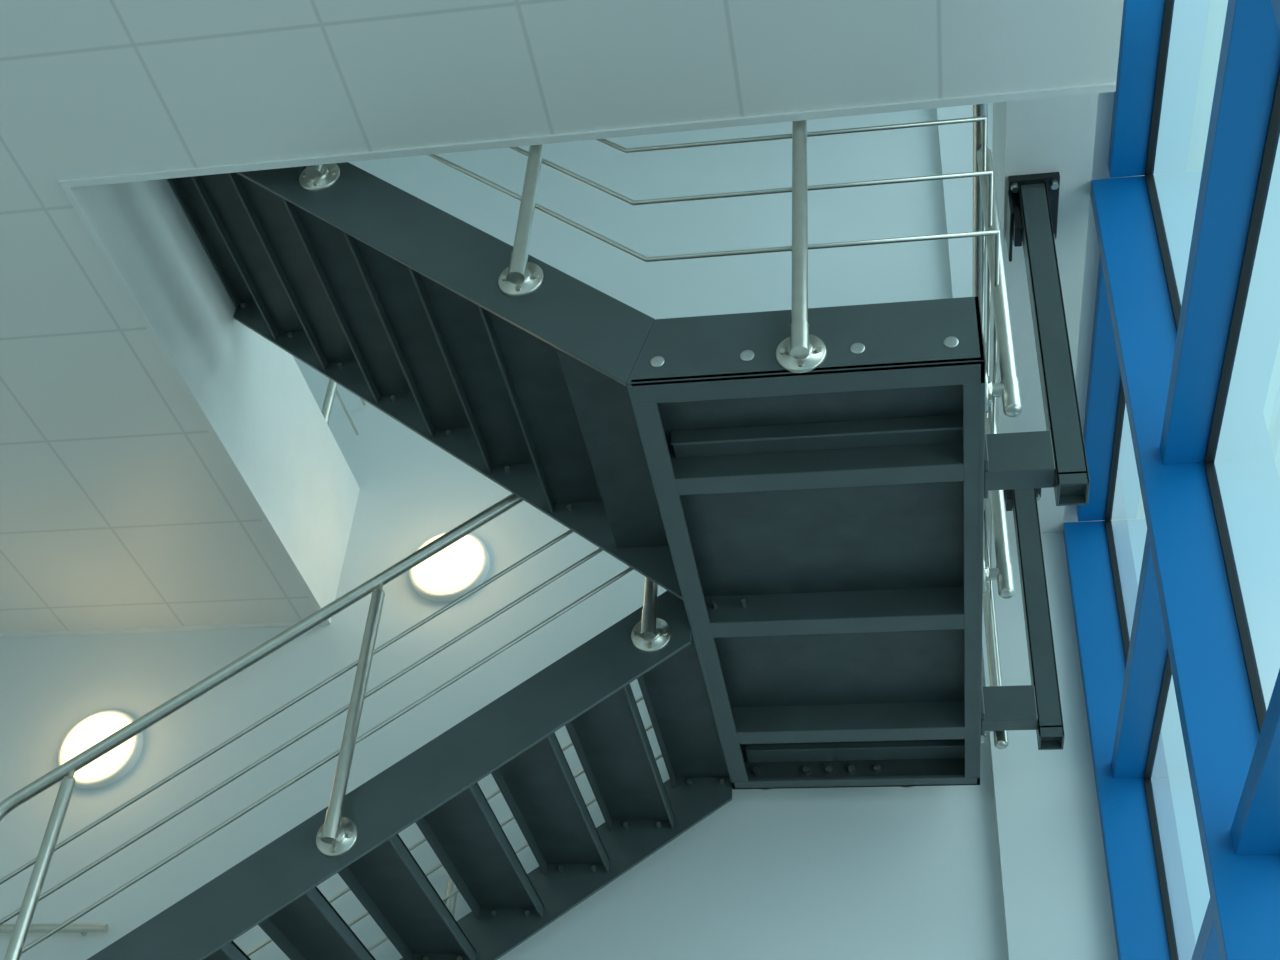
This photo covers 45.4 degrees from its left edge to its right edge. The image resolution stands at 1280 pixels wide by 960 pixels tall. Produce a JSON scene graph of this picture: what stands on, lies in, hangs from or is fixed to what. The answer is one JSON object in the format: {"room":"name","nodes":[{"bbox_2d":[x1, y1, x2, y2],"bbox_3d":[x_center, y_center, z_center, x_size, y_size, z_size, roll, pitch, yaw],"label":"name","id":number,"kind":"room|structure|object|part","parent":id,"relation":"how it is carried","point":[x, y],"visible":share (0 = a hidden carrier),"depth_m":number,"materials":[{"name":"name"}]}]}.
{"room":"stairwell","nodes":[
{"label":"stairwell","id":0,"kind":"room"},
{"bbox_2d":[0,0,1123,632],"bbox_3d":[-2.606,-2.747,3.536,7.393,0.795,10.203,-3,-38,10],"label":"ceiling","id":1,"kind":"structure","parent":0,"point":[120,507],"depth_m":4.87,"materials":[{"name":"paint"}]},
{"bbox_2d":[321,379,365,434],"bbox_3d":[-1.559,-0.825,7.426,0.123,1.053,1.462,-3,-38,10],"label":"guard railing","id":2,"kind":"object","parent":1,"relation":"on","point":[332,390],"visible":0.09,"depth_m":7.51,"materials":[{"name":"silver metal"}]},
{"bbox_2d":[0,108,1195,959],"bbox_3d":[-1.673,1.283,6.853,7.681,9.328,0.168,-3,-38,10],"label":"wall","id":3,"kind":"structure","parent":0,"point":[845,873],"depth_m":6.96,"materials":[{"name":"white paint"}]},
{"bbox_2d":[0,924,107,935],"bbox_3d":[-3.424,1.930,6.561,2.475,0.036,0.074,-3,-38,10],"label":"wall handrail","id":4,"kind":"object","parent":3,"relation":"attached to","point":[83,929],"visible":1,"depth_m":6.35,"materials":[{"name":"silver metal"}]},
{"bbox_2d":[58,710,142,789],"bbox_3d":[-2.448,1.201,6.910,0.385,0.385,0.101,-3,-38,10],"label":"wall lamp","id":5,"kind":"object","parent":3,"relation":"attached to","point":[106,770],"visible":0.8,"depth_m":6.87,"materials":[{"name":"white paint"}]},
{"bbox_2d":[0,622,324,637],"bbox_3d":[-3.445,0.775,7.514,3.998,0.016,0.020,-3,-38,10],"label":"trim","id":6,"kind":"structure","parent":3,"relation":"attached to","point":[274,624],"depth_m":7.32,"materials":[{"name":"white paint"}]},
{"bbox_2d":[408,531,489,602],"bbox_3d":[-0.908,0.389,7.221,0.385,0.385,0.101,-3,-38,10],"label":"wall lamp","id":7,"kind":"object","parent":3,"relation":"attached to","point":[462,566],"visible":0.75,"depth_m":7.16,"materials":[{"name":"white glass"}]},
{"bbox_2d":[58,82,1115,623],"bbox_3d":[-0.037,-0.256,5.849,3.382,0.031,2.720,-3,-38,10],"label":"trim","id":8,"kind":"structure","parent":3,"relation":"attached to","point":[69,186],"depth_m":4.94,"materials":[{"name":"white paint"}]},
{"bbox_2d":[936,103,1117,959],"bbox_3d":[1.614,1.039,6.194,0.388,9.328,0.056,-3,-38,10],"label":"pilaster","id":9,"kind":"object","parent":3,"relation":"attached to","point":[1056,894],"visible":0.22,"depth_m":6.03,"materials":[{"name":"white paint"}]},
{"bbox_2d":[981,488,1064,749],"bbox_3d":[1.473,0.477,6.036,0.337,1.305,0.330,-3,-38,10],"label":"steel beam","id":10,"kind":"structure","parent":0,"point":[1036,706],"depth_m":5.74,"materials":[{"name":"black metal"}]},
{"bbox_2d":[984,172,1089,505],"bbox_3d":[1.225,-0.434,4.883,0.337,1.305,0.308,-3,-38,10],"label":"steel beam","id":11,"kind":"structure","parent":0,"point":[1055,457],"depth_m":4.64,"materials":[{"name":"black metal"}]},
{"bbox_2d":[989,92,1144,534],"bbox_3d":[1.002,-3.053,3.002,0.496,0.504,10.203,-3,-38,10],"label":"wall","id":12,"kind":"structure","parent":0,"point":[1069,136],"depth_m":5.41,"materials":[{"name":"white paint"}]},
{"bbox_3d":[-2.906,1.915,0.022,7.849,0.168,10.371,-3,-38,10],"label":"floor","id":13,"kind":"structure","parent":0,"visible":0},
{"bbox_2d":[1063,256,1220,959],"bbox_3d":[1.608,1.831,4.265,0.176,5.722,1.961,-3,-38,10],"label":"frame","id":14,"kind":"object","parent":13,"relation":"on","point":[1121,698],"visible":0.51,"depth_m":5.84,"materials":[{"name":"blue metal"}]},
{"bbox_2d":[1105,378,1178,959],"bbox_3d":[1.698,1.804,4.221,0.026,5.587,1.888,-3,-38,10],"label":"gasket","id":15,"kind":"object","parent":14,"relation":"attached to","point":[1167,674],"visible":0.33,"depth_m":5.82,"materials":[{"name":"black rubber"}]},
{"bbox_2d":[1090,0,1279,959],"bbox_3d":[1.282,0.632,2.748,0.176,5.722,1.961,-3,-38,10],"label":"frame","id":16,"kind":"object","parent":13,"relation":"on","point":[1170,377],"visible":1,"depth_m":4.00,"materials":[{"name":"blue metal"}]},
{"bbox_2d":[1145,0,1279,733],"bbox_3d":[1.372,0.604,2.704,0.026,5.587,1.888,-3,-38,10],"label":"gasket","id":17,"kind":"object","parent":16,"relation":"attached to","point":[1273,131],"visible":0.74,"depth_m":4.11,"materials":[{"name":"black rubber"}]},
{"bbox_2d":[1270,0,1279,29],"bbox_3d":[0.956,-0.568,1.231,0.176,5.722,1.961,-3,-38,10],"label":"frame","id":18,"kind":"object","parent":13,"relation":"on","point":[1275,3],"visible":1,"depth_m":2.64,"materials":[{"name":"blue metal"}]},
{"bbox_3d":[-4.064,2.211,4.779,3.584,0.258,2.699,-3,-38,10],"label":"floor","id":19,"kind":"structure","parent":0,"visible":0},
{"bbox_2d":[87,162,985,959],"bbox_3d":[-0.576,0.560,5.303,3.454,3.616,2.480,-3,-38,10],"label":"staircase","id":20,"kind":"structure","parent":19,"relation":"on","point":[813,539],"depth_m":5.14,"materials":[{"name":"black metal"}]},
{"bbox_2d":[0,493,670,959],"bbox_3d":[-1.022,0.818,5.193,2.415,2.836,0.086,-3,-38,10],"label":"stair railing","id":21,"kind":"object","parent":20,"relation":"attached to","point":[338,834],"visible":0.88,"depth_m":5.22,"materials":[{"name":"silver metal"}]},
{"bbox_2d":[246,696,662,956],"bbox_3d":[-0.810,1.599,6.181,2.415,2.836,0.070,-3,-38,10],"label":"stair railing","id":22,"kind":"object","parent":20,"relation":"attached to","point":[450,899],"visible":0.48,"depth_m":6.15,"materials":[{"name":"silver metal"}]},
{"bbox_2d":[299,103,1021,790],"bbox_3d":[-0.166,-0.472,6.024,2.985,2.522,2.608,-3,-38,10],"label":"stair railing","id":23,"kind":"object","parent":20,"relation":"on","point":[801,352],"visible":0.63,"depth_m":4.63,"materials":[{"name":"silver metal"}]},
{"bbox_3d":[0.654,0.369,5.193,0.976,0.241,2.475,-3,-38,10],"label":"landing frame","id":24,"kind":"part","parent":20,"relation":"part of","materials":[{"name":"metal"}]}
]}

